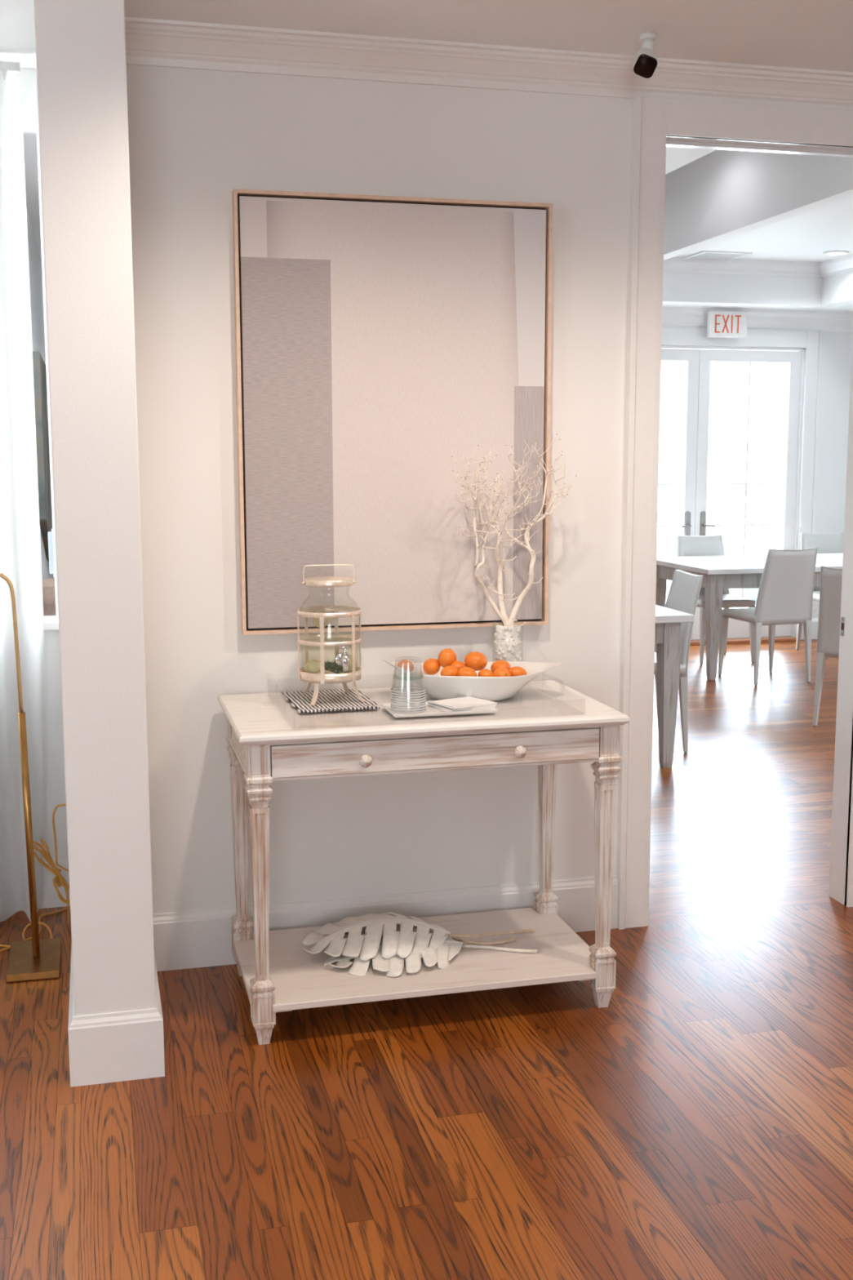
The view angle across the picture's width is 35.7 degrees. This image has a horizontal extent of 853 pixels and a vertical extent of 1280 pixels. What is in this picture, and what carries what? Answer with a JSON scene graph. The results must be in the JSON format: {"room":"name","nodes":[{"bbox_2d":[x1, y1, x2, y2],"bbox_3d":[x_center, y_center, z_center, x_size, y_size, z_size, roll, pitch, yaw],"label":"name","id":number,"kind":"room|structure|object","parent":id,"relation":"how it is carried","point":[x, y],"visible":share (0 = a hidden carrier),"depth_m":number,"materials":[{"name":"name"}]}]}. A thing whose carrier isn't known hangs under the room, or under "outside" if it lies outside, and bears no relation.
{"room":"entrance hall","nodes":[
{"label":"entrance hall","id":0,"kind":"room"},
{"bbox_2d":[0,19,36,69],"bbox_3d":[-2.539,-1.773,3.528,3.100,0.145,0.760,-2,8,-14],"label":"ceiling","id":1,"kind":"structure","parent":0,"point":[17,38],"depth_m":3.89,"materials":[{"name":"paint"}]},
{"bbox_2d":[0,61,44,922],"bbox_3d":[-1.774,-0.390,4.041,1.136,2.678,0.162,-2,8,-14],"label":"curtain","id":2,"kind":"object","parent":1,"relation":"hanging from","point":[20,561],"visible":0.97,"depth_m":4.17,"materials":[{"name":"white fabric"}]},
{"bbox_2d":[22,132,41,263],"bbox_3d":[-1.844,-2.607,8.324,1.420,0.100,8.340,-2,8,-14],"label":"ceiling","id":3,"kind":"structure","parent":0,"point":[30,151],"depth_m":6.81,"materials":[{"name":"paint"}]},
{"bbox_2d":[6,67,67,857],"bbox_3d":[-2.598,-0.488,4.036,2.940,2.900,0.100,-2,8,-14],"label":"wall","id":4,"kind":"structure","parent":0,"point":[55,778],"depth_m":4.42,"materials":[{"name":"paint"}]},
{"bbox_2d":[43,615,58,630],"bbox_3d":[-1.846,-0.036,4.290,1.330,0.028,0.180,-2,8,-14],"label":"trim","id":5,"kind":"structure","parent":4,"relation":"attached to","point":[50,622],"depth_m":4.36,"materials":[{"name":"paint"}]},
{"bbox_2d":[48,528,54,577],"bbox_3d":[-1.248,-0.290,4.406,0.016,0.160,0.032,-2,8,-14],"label":"handle","id":6,"kind":"object","parent":4,"relation":"attached to","point":[50,533],"visible":0.91,"depth_m":4.39,"materials":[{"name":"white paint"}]},
{"bbox_2d":[39,855,70,908],"bbox_3d":[-2.597,0.870,4.167,2.910,0.173,0.016,-2,8,-14],"label":"baseboard","id":7,"kind":"structure","parent":4,"relation":"attached to","point":[50,898],"depth_m":4.49,"materials":[{"name":"paint"}]},
{"bbox_2d":[26,207,54,579],"bbox_3d":[-2.482,-1.098,8.374,0.100,2.900,8.340,-2,8,-14],"label":"wall","id":8,"kind":"structure","parent":0,"point":[34,262],"depth_m":8.32,"materials":[{"name":"paint"}]},
{"bbox_2d":[32,351,52,561],"bbox_3d":[-2.454,-1.072,8.562,0.042,1.395,2.200,-2,8,-14],"label":"wall art","id":9,"kind":"object","parent":8,"relation":"attached to","point":[38,364],"depth_m":7.54,"materials":[{"name":"fabric"}]},
{"bbox_2d":[126,64,631,914],"bbox_3d":[0.778,-0.516,4.201,3.530,2.900,0.100,-2,8,-14],"label":"wall","id":10,"kind":"structure","parent":0,"point":[196,136],"depth_m":3.90,"materials":[{"name":"paint"}]},
{"bbox_2d":[152,875,617,971],"bbox_3d":[-0.100,0.874,4.113,1.478,0.173,0.016,-2,8,-14],"label":"baseboard","id":11,"kind":"structure","parent":10,"relation":"attached to","point":[185,940],"depth_m":4.07,"materials":[{"name":"paint"}]},
{"bbox_2d":[231,188,552,635],"bbox_3d":[-0.086,-0.651,3.888,0.933,1.247,0.045,-2,8,-14],"label":"framed picture","id":12,"kind":"object","parent":10,"relation":"attached to","point":[379,340],"visible":1,"depth_m":3.87,"materials":[{"name":"brown wood"}]},
{"bbox_2d":[124,17,852,111],"bbox_3d":[0.819,-1.661,3.946,3.392,0.092,0.102,-2,8,-14],"label":"trim","id":13,"kind":"structure","parent":10,"relation":"attached to","point":[156,42],"depth_m":3.77,"materials":[{"name":"paint"}]},
{"bbox_2d":[616,96,852,929],"bbox_3d":[1.073,-0.356,4.231,0.939,2.574,0.030,-2,8,-14],"label":"trim","id":14,"kind":"structure","parent":10,"relation":"attached to","point":[652,119],"depth_m":4.09,"materials":[{"name":"paint"}]},
{"bbox_2d":[666,135,852,906],"bbox_3d":[1.059,-0.318,4.290,0.747,2.482,0.120,-2,8,-14],"label":"trim","id":15,"kind":"structure","parent":10,"relation":"attached to","point":[843,736],"depth_m":4.43,"materials":[{"name":"paint"}]},
{"bbox_2d":[840,616,844,635],"bbox_3d":[1.401,-0.045,4.458,0.003,0.064,0.022,-2,8,-14],"label":"strike plate","id":16,"kind":"object","parent":10,"relation":"attached to","point":[842,619],"visible":1,"depth_m":4.46,"materials":[{"name":"metal"}]},
{"bbox_2d":[0,639,852,1279],"bbox_3d":[0.740,1.033,3.810,9.200,0.060,12.950,-2,8,-14],"label":"floor","id":17,"kind":"structure","parent":0,"point":[696,1124],"depth_m":3.14,"materials":[{"name":"brown wood"}]},
{"bbox_2d":[0,573,61,982],"bbox_3d":[-1.344,0.394,3.885,0.477,1.188,0.276,-2,8,-14],"label":"floor lamp","id":18,"kind":"object","parent":17,"relation":"on","point":[36,958],"visible":1,"depth_m":3.93,"materials":[{"name":"gold metal"}]},
{"bbox_2d":[0,803,70,951],"bbox_3d":[-1.218,0.730,4.244,0.184,0.420,0.425,2,8,13],"label":"power cable","id":19,"kind":"object","parent":17,"relation":"on","point":[60,880],"visible":0.94,"depth_m":4.23,"materials":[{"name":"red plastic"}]},
{"bbox_2d":[33,0,155,1016],"bbox_3d":[-0.927,-0.428,3.714,0.194,2.865,1.349,-2,8,-14],"label":"wall pier","id":20,"kind":"object","parent":17,"relation":"on","point":[80,45],"visible":1,"depth_m":3.07,"materials":[{"name":"paint"}]},
{"bbox_2d":[67,944,164,1087],"bbox_3d":[-0.923,0.906,3.894,0.226,0.173,1.365,-2,8,-14],"label":"baseboard","id":21,"kind":"object","parent":20,"relation":"attached to","point":[126,1045],"visible":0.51,"depth_m":3.24,"materials":[{"name":"paint"}]},
{"bbox_2d":[217,680,630,1044],"bbox_3d":[-0.031,0.593,3.749,1.040,0.832,0.599,-2,8,-14],"label":"console table","id":22,"kind":"object","parent":17,"relation":"on","point":[547,724],"visible":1,"depth_m":3.57,"materials":[{"name":"white wood"}]},
{"bbox_2d":[233,907,596,1012],"bbox_3d":[-0.031,0.902,3.795,0.996,0.019,0.544,-2,8,-14],"label":"shelf","id":23,"kind":"object","parent":22,"relation":"attached to","point":[301,979],"depth_m":3.68,"materials":[{"name":"white wood"}]},
{"bbox_2d":[301,911,535,960],"bbox_3d":[-0.023,0.840,3.810,0.651,0.093,0.358,1,8,8],"label":"leaf","id":24,"kind":"object","parent":22,"relation":"on","point":[402,942],"visible":1,"depth_m":3.74,"materials":[{"name":"white wood"}]},
{"bbox_2d":[324,934,537,977],"bbox_3d":[0.003,0.872,3.781,0.607,0.047,0.314,-2,8,-14],"label":"leaf","id":25,"kind":"object","parent":22,"relation":"on","point":[446,952],"visible":0.56,"depth_m":3.68,"materials":[{"name":"white wood"}]},
{"bbox_2d":[347,924,516,945],"bbox_3d":[-0.007,0.858,3.896,0.522,0.042,0.162,3,9,21],"label":"leaf","id":26,"kind":"object","parent":22,"relation":"on","point":[398,926],"visible":0.05,"depth_m":3.86,"materials":[{"name":"white wood"}]},
{"bbox_2d":[382,659,561,701],"bbox_3d":[0.129,0.107,3.793,0.517,0.106,0.276,0,8,1],"label":"dough bowl","id":27,"kind":"object","parent":22,"relation":"on","point":[438,686],"visible":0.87,"depth_m":3.70,"materials":[{"name":"white ceramic"}]},
{"bbox_2d":[397,659,413,674],"bbox_3d":[-0.060,0.078,3.807,0.047,0.042,0.047,5,10,33],"label":"mandarin","id":28,"kind":"object","parent":27,"relation":"in","point":[406,664],"visible":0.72,"depth_m":3.79,"materials":[{"name":"orange food"}]},
{"bbox_2d":[422,658,440,675],"bbox_3d":[0.015,0.077,3.826,0.052,0.047,0.051,-7,11,-42],"label":"mandarin","id":29,"kind":"object","parent":27,"relation":"in","point":[431,666],"visible":1,"depth_m":3.81,"materials":[{"name":"orange food"}]},
{"bbox_2d":[437,648,456,667],"bbox_3d":[0.060,0.053,3.813,0.054,0.058,0.054,1,8,5],"label":"mandarin","id":30,"kind":"object","parent":27,"relation":"in","point":[446,657],"visible":0.91,"depth_m":3.79,"materials":[{"name":"orange food"}]},
{"bbox_2d":[440,665,457,675],"bbox_3d":[0.066,0.094,3.742,0.052,0.044,0.054,1,8,10],"label":"mandarin","id":31,"kind":"object","parent":27,"relation":"in","point":[449,670],"visible":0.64,"depth_m":3.72,"materials":[{"name":"orange food"}]},
{"bbox_2d":[451,660,466,671],"bbox_3d":[0.090,0.081,3.809,0.050,0.043,0.049,0,8,1],"label":"mandarin","id":32,"kind":"object","parent":27,"relation":"in","point":[458,664],"visible":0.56,"depth_m":3.79,"materials":[{"name":"orange food"}]},
{"bbox_2d":[457,666,477,676],"bbox_3d":[0.115,0.100,3.736,0.056,0.048,0.061,6,10,36],"label":"mandarin","id":33,"kind":"object","parent":27,"relation":"in","point":[465,671],"visible":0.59,"depth_m":3.72,"materials":[{"name":"orange food"}]},
{"bbox_2d":[464,651,487,671],"bbox_3d":[0.142,0.061,3.819,0.069,0.056,0.062,-6,10,-34],"label":"mandarin","id":34,"kind":"object","parent":27,"relation":"in","point":[476,660],"visible":0.86,"depth_m":3.80,"materials":[{"name":"orange food"}]},
{"bbox_2d":[477,668,493,676],"bbox_3d":[0.169,0.102,3.751,0.048,0.042,0.048,-7,11,-41],"label":"mandarin","id":35,"kind":"object","parent":27,"relation":"in","point":[485,672],"visible":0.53,"depth_m":3.73,"materials":[{"name":"orange food"}]},
{"bbox_2d":[490,659,511,671],"bbox_3d":[0.214,0.082,3.814,0.058,0.049,0.067,-2,8,-16],"label":"mandarin","id":36,"kind":"object","parent":27,"relation":"in","point":[498,664],"visible":0.6,"depth_m":3.79,"materials":[{"name":"orange food"}]},
{"bbox_2d":[493,667,511,676],"bbox_3d":[0.213,0.104,3.755,0.057,0.051,0.047,-5,9,-31],"label":"mandarin","id":37,"kind":"object","parent":27,"relation":"in","point":[500,672],"visible":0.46,"depth_m":3.74,"materials":[{"name":"orange food"}]},
{"bbox_2d":[508,666,527,676],"bbox_3d":[0.259,0.096,3.786,0.054,0.042,0.061,7,10,40],"label":"mandarin","id":38,"kind":"object","parent":27,"relation":"in","point":[514,671],"visible":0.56,"depth_m":3.76,"materials":[{"name":"orange food"}]},
{"bbox_3d":[-0.018,0.148,3.689,0.784,0.064,0.518,-2,8,-14],"label":"serving tray","id":39,"kind":"object","parent":22,"relation":"on","visible":0},
{"bbox_2d":[281,688,379,713],"bbox_3d":[-0.272,0.168,3.720,0.231,0.008,0.313,-2,8,-16],"label":"striped mat","id":40,"kind":"object","parent":39,"relation":"on","point":[329,700],"visible":0.93,"depth_m":3.69,"materials":[{"name":"fabric"}]},
{"bbox_2d":[297,564,364,705],"bbox_3d":[-0.266,-0.020,3.675,0.185,0.377,0.210,-2,8,-14],"label":"lantern","id":41,"kind":"object","parent":40,"relation":"on","point":[342,660],"visible":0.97,"depth_m":3.64,"materials":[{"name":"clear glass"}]},
{"bbox_2d":[305,659,320,673],"bbox_3d":[-0.314,0.076,3.674,0.048,0.044,0.028,4,9,26],"label":"lemon slice","id":42,"kind":"object","parent":41,"relation":"in","point":[313,666],"visible":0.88,"depth_m":3.67,"materials":[{"name":"yellow food"}]},
{"bbox_2d":[312,610,328,627],"bbox_3d":[-0.298,-0.059,3.743,0.048,0.048,0.010,-4,9,-29],"label":"lemon slice","id":43,"kind":"object","parent":41,"relation":"in","point":[316,620],"visible":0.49,"depth_m":3.74,"materials":[{"name":"yellow food"}]},
{"bbox_2d":[324,660,349,673],"bbox_3d":[-0.268,0.072,3.707,0.108,0.048,0.101,3,8,18],"label":"rosemary sprigs","id":44,"kind":"object","parent":41,"relation":"in","point":[331,666],"visible":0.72,"depth_m":3.67,"materials":[{"name":"green plant"}]},
{"bbox_2d":[348,654,356,671],"bbox_3d":[-0.214,0.065,3.706,0.021,0.047,0.048,7,11,40],"label":"lemon slice","id":45,"kind":"object","parent":41,"relation":"in","point":[349,655],"visible":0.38,"depth_m":3.71,"materials":[{"name":"yellow food"}]},
{"bbox_2d":[381,701,497,718],"bbox_3d":[0.034,0.185,3.585,0.287,0.011,0.163,-2,8,-14],"label":"plate","id":46,"kind":"object","parent":39,"relation":"on","point":[430,711],"visible":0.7,"depth_m":3.53,"materials":[{"name":"white ceramic"}]},
{"bbox_2d":[390,705,426,713],"bbox_3d":[-0.049,0.145,3.551,0.096,0.087,0.096,-2,8,-14],"label":"plastic cup","id":47,"kind":"object","parent":46,"relation":"on","point":[411,705],"visible":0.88,"depth_m":3.52,"materials":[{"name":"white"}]},
{"bbox_2d":[390,702,426,711],"bbox_3d":[-0.049,0.139,3.550,0.096,0.087,0.096,-2,8,-14],"label":"plastic cup","id":48,"kind":"object","parent":47,"relation":"on","point":[406,703],"visible":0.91,"depth_m":3.53,"materials":[{"name":"white"}]},
{"bbox_2d":[390,700,426,708],"bbox_3d":[-0.049,0.132,3.549,0.096,0.087,0.096,-2,8,-14],"label":"plastic cup","id":49,"kind":"object","parent":48,"relation":"on","point":[405,700],"visible":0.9,"depth_m":3.53,"materials":[{"name":"white"}]},
{"bbox_2d":[390,697,426,706],"bbox_3d":[-0.049,0.125,3.548,0.096,0.087,0.096,-2,8,-14],"label":"plastic cup","id":50,"kind":"object","parent":49,"relation":"on","point":[424,702],"visible":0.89,"depth_m":3.53,"materials":[{"name":"white"}]},
{"bbox_2d":[390,695,426,702],"bbox_3d":[-0.049,0.118,3.547,0.096,0.087,0.096,-2,8,-14],"label":"plastic cup","id":51,"kind":"object","parent":50,"relation":"on","point":[424,700],"visible":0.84,"depth_m":3.53,"materials":[{"name":"white"}]},
{"bbox_2d":[390,693,426,700],"bbox_3d":[-0.049,0.112,3.546,0.096,0.087,0.096,-2,8,-14],"label":"plastic cup","id":52,"kind":"object","parent":51,"relation":"on","point":[391,697],"visible":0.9,"depth_m":3.53,"materials":[{"name":"white"}]},
{"bbox_2d":[390,690,426,697],"bbox_3d":[-0.049,0.105,3.546,0.096,0.087,0.096,-2,8,-14],"label":"plastic cup","id":53,"kind":"object","parent":52,"relation":"on","point":[391,695],"visible":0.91,"depth_m":3.52,"materials":[{"name":"white"}]},
{"bbox_2d":[390,688,426,695],"bbox_3d":[-0.049,0.098,3.545,0.096,0.087,0.096,-2,8,-14],"label":"plastic cup","id":54,"kind":"object","parent":53,"relation":"on","point":[391,692],"visible":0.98,"depth_m":3.54,"materials":[{"name":"white"}]},
{"bbox_2d":[390,685,426,693],"bbox_3d":[-0.049,0.091,3.544,0.096,0.087,0.096,-2,8,-14],"label":"plastic cup","id":55,"kind":"object","parent":54,"relation":"on","point":[391,690],"visible":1,"depth_m":3.54,"materials":[{"name":"white"}]},
{"bbox_2d":[427,704,492,711],"bbox_3d":[0.094,0.181,3.603,0.143,0.003,0.124,-3,9,-23],"label":"paper napkin","id":56,"kind":"object","parent":46,"relation":"on","point":[428,704],"visible":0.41,"depth_m":3.56,"materials":[{"name":"white paper"}]},
{"bbox_2d":[427,703,495,711],"bbox_3d":[0.095,0.178,3.603,0.143,0.003,0.124,-4,9,-26],"label":"paper napkin","id":57,"kind":"object","parent":56,"relation":"on","point":[428,704],"visible":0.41,"depth_m":3.55,"materials":[{"name":"white paper"}]},
{"bbox_2d":[427,702,496,711],"bbox_3d":[0.096,0.176,3.603,0.143,0.003,0.124,-5,9,-30],"label":"paper napkin","id":58,"kind":"object","parent":57,"relation":"on","point":[436,705],"visible":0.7,"depth_m":3.56,"materials":[{"name":"white paper"}]},
{"bbox_2d":[427,702,497,709],"bbox_3d":[0.097,0.172,3.602,0.143,0.006,0.124,-5,10,-33],"label":"paper napkin","id":59,"kind":"object","parent":58,"relation":"on","point":[428,702],"visible":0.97,"depth_m":3.56,"materials":[{"name":"white paper"}]},
{"bbox_2d":[427,696,497,708],"bbox_3d":[0.098,0.169,3.602,0.143,0.006,0.124,-6,10,-37],"label":"paper napkin","id":60,"kind":"object","parent":59,"relation":"on","point":[467,701],"visible":1,"depth_m":3.60,"materials":[{"name":"white paper"}]},
{"bbox_2d":[654,604,694,768],"bbox_3d":[0.447,0.215,6.687,1.475,0.760,1.000,-2,8,-14],"label":"dining table","id":61,"kind":"object","parent":17,"relation":"on","point":[668,633],"visible":0.16,"depth_m":6.41,"materials":[{"name":"white wood"}]},
{"bbox_2d":[653,568,702,753],"bbox_3d":[1.123,0.104,6.921,0.552,0.913,0.436,-1,8,-8],"label":"dining chair","id":62,"kind":"object","parent":17,"relation":"on","point":[685,588],"visible":0.32,"depth_m":6.78,"materials":[{"name":"leather"}]},
{"bbox_2d":[676,534,755,665],"bbox_3d":[2.133,-0.313,9.877,0.436,0.913,0.552,-2,8,-14],"label":"dining chair","id":63,"kind":"object","parent":17,"relation":"on","point":[687,545],"visible":0.52,"depth_m":10.00,"materials":[{"name":"leather"}]},
{"bbox_2d":[654,553,843,679],"bbox_3d":[2.590,-0.196,9.589,1.750,0.760,1.080,-2,8,-14],"label":"dining table","id":64,"kind":"object","parent":17,"relation":"on","point":[719,573],"visible":0.47,"depth_m":9.00,"materials":[{"name":"white wood"}]},
{"bbox_2d":[718,547,817,686],"bbox_3d":[2.314,-0.181,8.939,0.436,0.913,0.552,-3,8,-19],"label":"dining chair","id":65,"kind":"object","parent":17,"relation":"on","point":[786,588],"visible":0.98,"depth_m":8.74,"materials":[{"name":"leather"}]},
{"bbox_2d":[795,532,844,658],"bbox_3d":[3.136,-0.353,10.157,0.436,0.913,0.552,-2,8,-12],"label":"dining chair","id":66,"kind":"object","parent":17,"relation":"on","point":[826,543],"visible":0.27,"depth_m":10.32,"materials":[{"name":"leather"}]},
{"bbox_2d":[813,565,842,726],"bbox_3d":[2.461,0.033,7.417,0.436,0.913,0.552,6,10,37],"label":"dining chair","id":67,"kind":"object","parent":17,"relation":"on","point":[831,579],"visible":0.59,"depth_m":7.33,"materials":[{"name":"leather"}]},
{"bbox_2d":[0,0,852,71],"bbox_3d":[0.140,-1.239,0.190,6.650,0.120,7.100,-2,8,-14],"label":"ceiling","id":68,"kind":"structure","parent":0,"point":[812,34],"depth_m":3.52,"materials":[{"name":"paint"}]},
{"bbox_2d":[633,31,657,78],"bbox_3d":[0.598,-1.596,3.621,0.066,0.129,0.111,1,8,7],"label":"security camera","id":69,"kind":"object","parent":68,"relation":"attached to","point":[645,62],"visible":1,"depth_m":3.60,"materials":[{"name":"white plastic"}]},
{"bbox_2d":[665,146,716,174],"bbox_3d":[0.290,-2.512,6.661,1.910,0.270,5.400,-2,8,-14],"label":"ceiling","id":70,"kind":"structure","parent":0,"point":[677,157],"depth_m":6.40,"materials":[{"name":"paint"}]},
{"bbox_2d":[662,270,852,311],"bbox_3d":[1.827,-2.326,7.285,5.180,0.338,5.800,-2,8,-14],"label":"crown molding","id":71,"kind":"structure","parent":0,"point":[679,289],"depth_m":9.98,"materials":[{"name":"paint"}]},
{"bbox_2d":[663,149,852,260],"bbox_3d":[1.740,-2.451,7.037,0.100,0.500,5.400,-2,8,-14],"label":"ceiling beam","id":72,"kind":"structure","parent":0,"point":[720,195],"depth_m":7.08,"materials":[{"name":"paint"}]},
{"bbox_2d":[675,196,852,262],"bbox_3d":[3.090,-2.675,7.504,2.800,0.350,5.900,-2,8,-14],"label":"ceiling","id":73,"kind":"structure","parent":0,"point":[805,237],"depth_m":8.92,"materials":[{"name":"paint"}]},
{"bbox_2d":[682,250,751,260],"bbox_3d":[2.103,-2.791,9.632,0.380,0.010,0.380,-2,8,-14],"label":"ceiling vent","id":74,"kind":"object","parent":73,"relation":"in","point":[704,255],"visible":1,"depth_m":9.59,"materials":[{"name":"metal"}]},
{"bbox_2d":[822,250,848,255],"bbox_3d":[2.933,-2.772,9.492,0.184,0.012,0.184,-2,8,-14],"label":"recessed light","id":75,"kind":"object","parent":73,"relation":"in","point":[830,252],"visible":1,"depth_m":9.46,"materials":[{"name":"paint"}]},
{"bbox_2d":[693,331,852,631],"bbox_3d":[1.147,-1.576,10.299,5.300,3.300,0.120,-2,8,-14],"label":"wall","id":76,"kind":"structure","parent":0,"point":[836,347],"depth_m":10.77,"materials":[{"name":"paint"}]},
{"bbox_2d":[657,348,699,639],"bbox_3d":[1.719,-1.126,10.454,0.892,2.305,0.113,-2,8,-14],"label":"door","id":77,"kind":"structure","parent":76,"relation":"in","point":[691,357],"depth_m":10.49,"materials":[{"name":"paint"}]},
{"bbox_2d":[661,327,822,639],"bbox_3d":[2.143,-1.210,10.585,2.065,2.492,0.155,-2,8,-14],"label":"trim","id":78,"kind":"structure","parent":76,"relation":"attached to","point":[672,337],"depth_m":10.62,"materials":[{"name":"paint"}]},
{"bbox_2d":[689,635,796,645],"bbox_3d":[2.092,0.017,10.710,1.900,0.028,0.220,-2,8,-14],"label":"trim","id":79,"kind":"structure","parent":76,"relation":"attached to","point":[782,638],"depth_m":10.76,"materials":[{"name":"brown wood"}]},
{"bbox_2d":[692,349,801,639],"bbox_3d":[2.583,-1.158,10.669,0.885,2.305,0.113,-2,8,-14],"label":"door","id":80,"kind":"structure","parent":76,"relation":"in","point":[736,628],"depth_m":10.64,"materials":[{"name":"paint"}]},
{"bbox_2d":[811,617,818,639],"bbox_3d":[3.399,-0.100,11.007,0.495,0.173,0.016,-2,8,-14],"label":"baseboard","id":81,"kind":"structure","parent":76,"relation":"attached to","point":[815,623],"depth_m":10.95,"materials":[{"name":"paint"}]},
{"bbox_3d":[2.130,-0.072,12.165,7.000,0.120,2.580,-2,8,-14],"label":"deck","id":82,"kind":"object","parent":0,"visible":0},
{"bbox_2d":[657,502,782,603],"bbox_3d":[1.912,-0.805,13.142,6.700,1.060,0.100,-2,8,-14],"label":"deck railing","id":83,"kind":"object","parent":82,"relation":"on","point":[671,509],"visible":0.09,"depth_m":13.27,"materials":[{"name":"white wood"}]},
{"bbox_3d":[-1.839,0.344,8.739,1.420,0.060,8.340,-2,8,-14],"label":"floor","id":84,"kind":"structure","parent":0,"visible":0},
{"bbox_2d":[41,578,56,615],"bbox_3d":[-1.618,0.156,6.702,0.660,0.880,0.810,-2,8,-14],"label":"armchair","id":85,"kind":"object","parent":84,"relation":"on","point":[48,584],"visible":0.03,"depth_m":6.83,"materials":[{"name":"beige leather"}]},
{"label":"outside","id":86,"kind":"structure","parent":0,"visible":0},
{"bbox_3d":[7.607,-2.537,72.751,130.000,0.200,111.000,-2,8,-14],"label":"ground","id":87,"kind":"structure","parent":86,"visible":0},
{"bbox_2d":[657,511,774,604],"bbox_3d":[10.918,-1.005,40.978,11.000,5.600,6.060,-2,8,-14],"label":"neighbouring house","id":88,"kind":"structure","parent":87,"relation":"on","point":[758,539],"depth_m":37.22,"materials":[{"name":"white"}]},
{"bbox_3d":[0.242,0.042,3.956,0.091,0.190,0.091,-2,8,-14],"label":"glass vase","id":89,"kind":"object","parent":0,"visible":0},
{"bbox_2d":[493,624,521,661],"bbox_3d":[0.242,0.041,3.956,0.082,0.175,0.080,1,8,8],"label":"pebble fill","id":90,"kind":"object","parent":89,"relation":"in","point":[506,637],"visible":0.62,"depth_m":3.92,"materials":[{"name":"white stone"}]},
{"bbox_2d":[453,449,524,627],"bbox_3d":[0.172,-0.270,3.876,0.213,0.592,0.175,-2,8,-14],"label":"branch","id":91,"kind":"object","parent":90,"relation":"in","point":[500,578],"visible":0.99,"depth_m":3.91,"materials":[{"name":"white wood"}]},
{"bbox_2d":[451,444,528,626],"bbox_3d":[0.179,-0.268,3.860,0.241,0.593,0.111,-2,8,-14],"label":"branch","id":92,"kind":"object","parent":90,"relation":"in","point":[488,597],"visible":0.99,"depth_m":3.84,"materials":[{"name":"white wood"}]},
{"bbox_2d":[493,434,579,648],"bbox_3d":[0.315,-0.288,3.889,0.276,0.626,0.117,-2,8,-14],"label":"branch","id":93,"kind":"object","parent":90,"relation":"in","point":[514,611],"visible":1,"depth_m":3.88,"materials":[{"name":"white wood"}]},
{"bbox_3d":[4.389,-1.269,8.083,0.100,3.300,5.800,-2,8,-14],"label":"wall","id":94,"kind":"structure","parent":0,"visible":0},
{"bbox_2d":[662,253,852,332],"bbox_3d":[1.866,-2.237,7.307,5.100,0.460,5.800,-2,8,-14],"label":"trim","id":95,"kind":"structure","parent":94,"relation":"attached to","point":[672,317],"depth_m":10.24,"materials":[{"name":"paint"}]},
{"bbox_2d":[706,311,746,337],"bbox_3d":[2.332,-2.462,10.348,0.320,0.198,0.122,-2,8,-14],"label":"exit sign","id":96,"kind":"object","parent":95,"relation":"attached to","point":[728,324],"visible":1,"depth_m":10.29,"materials":[{"name":"white plastic"}]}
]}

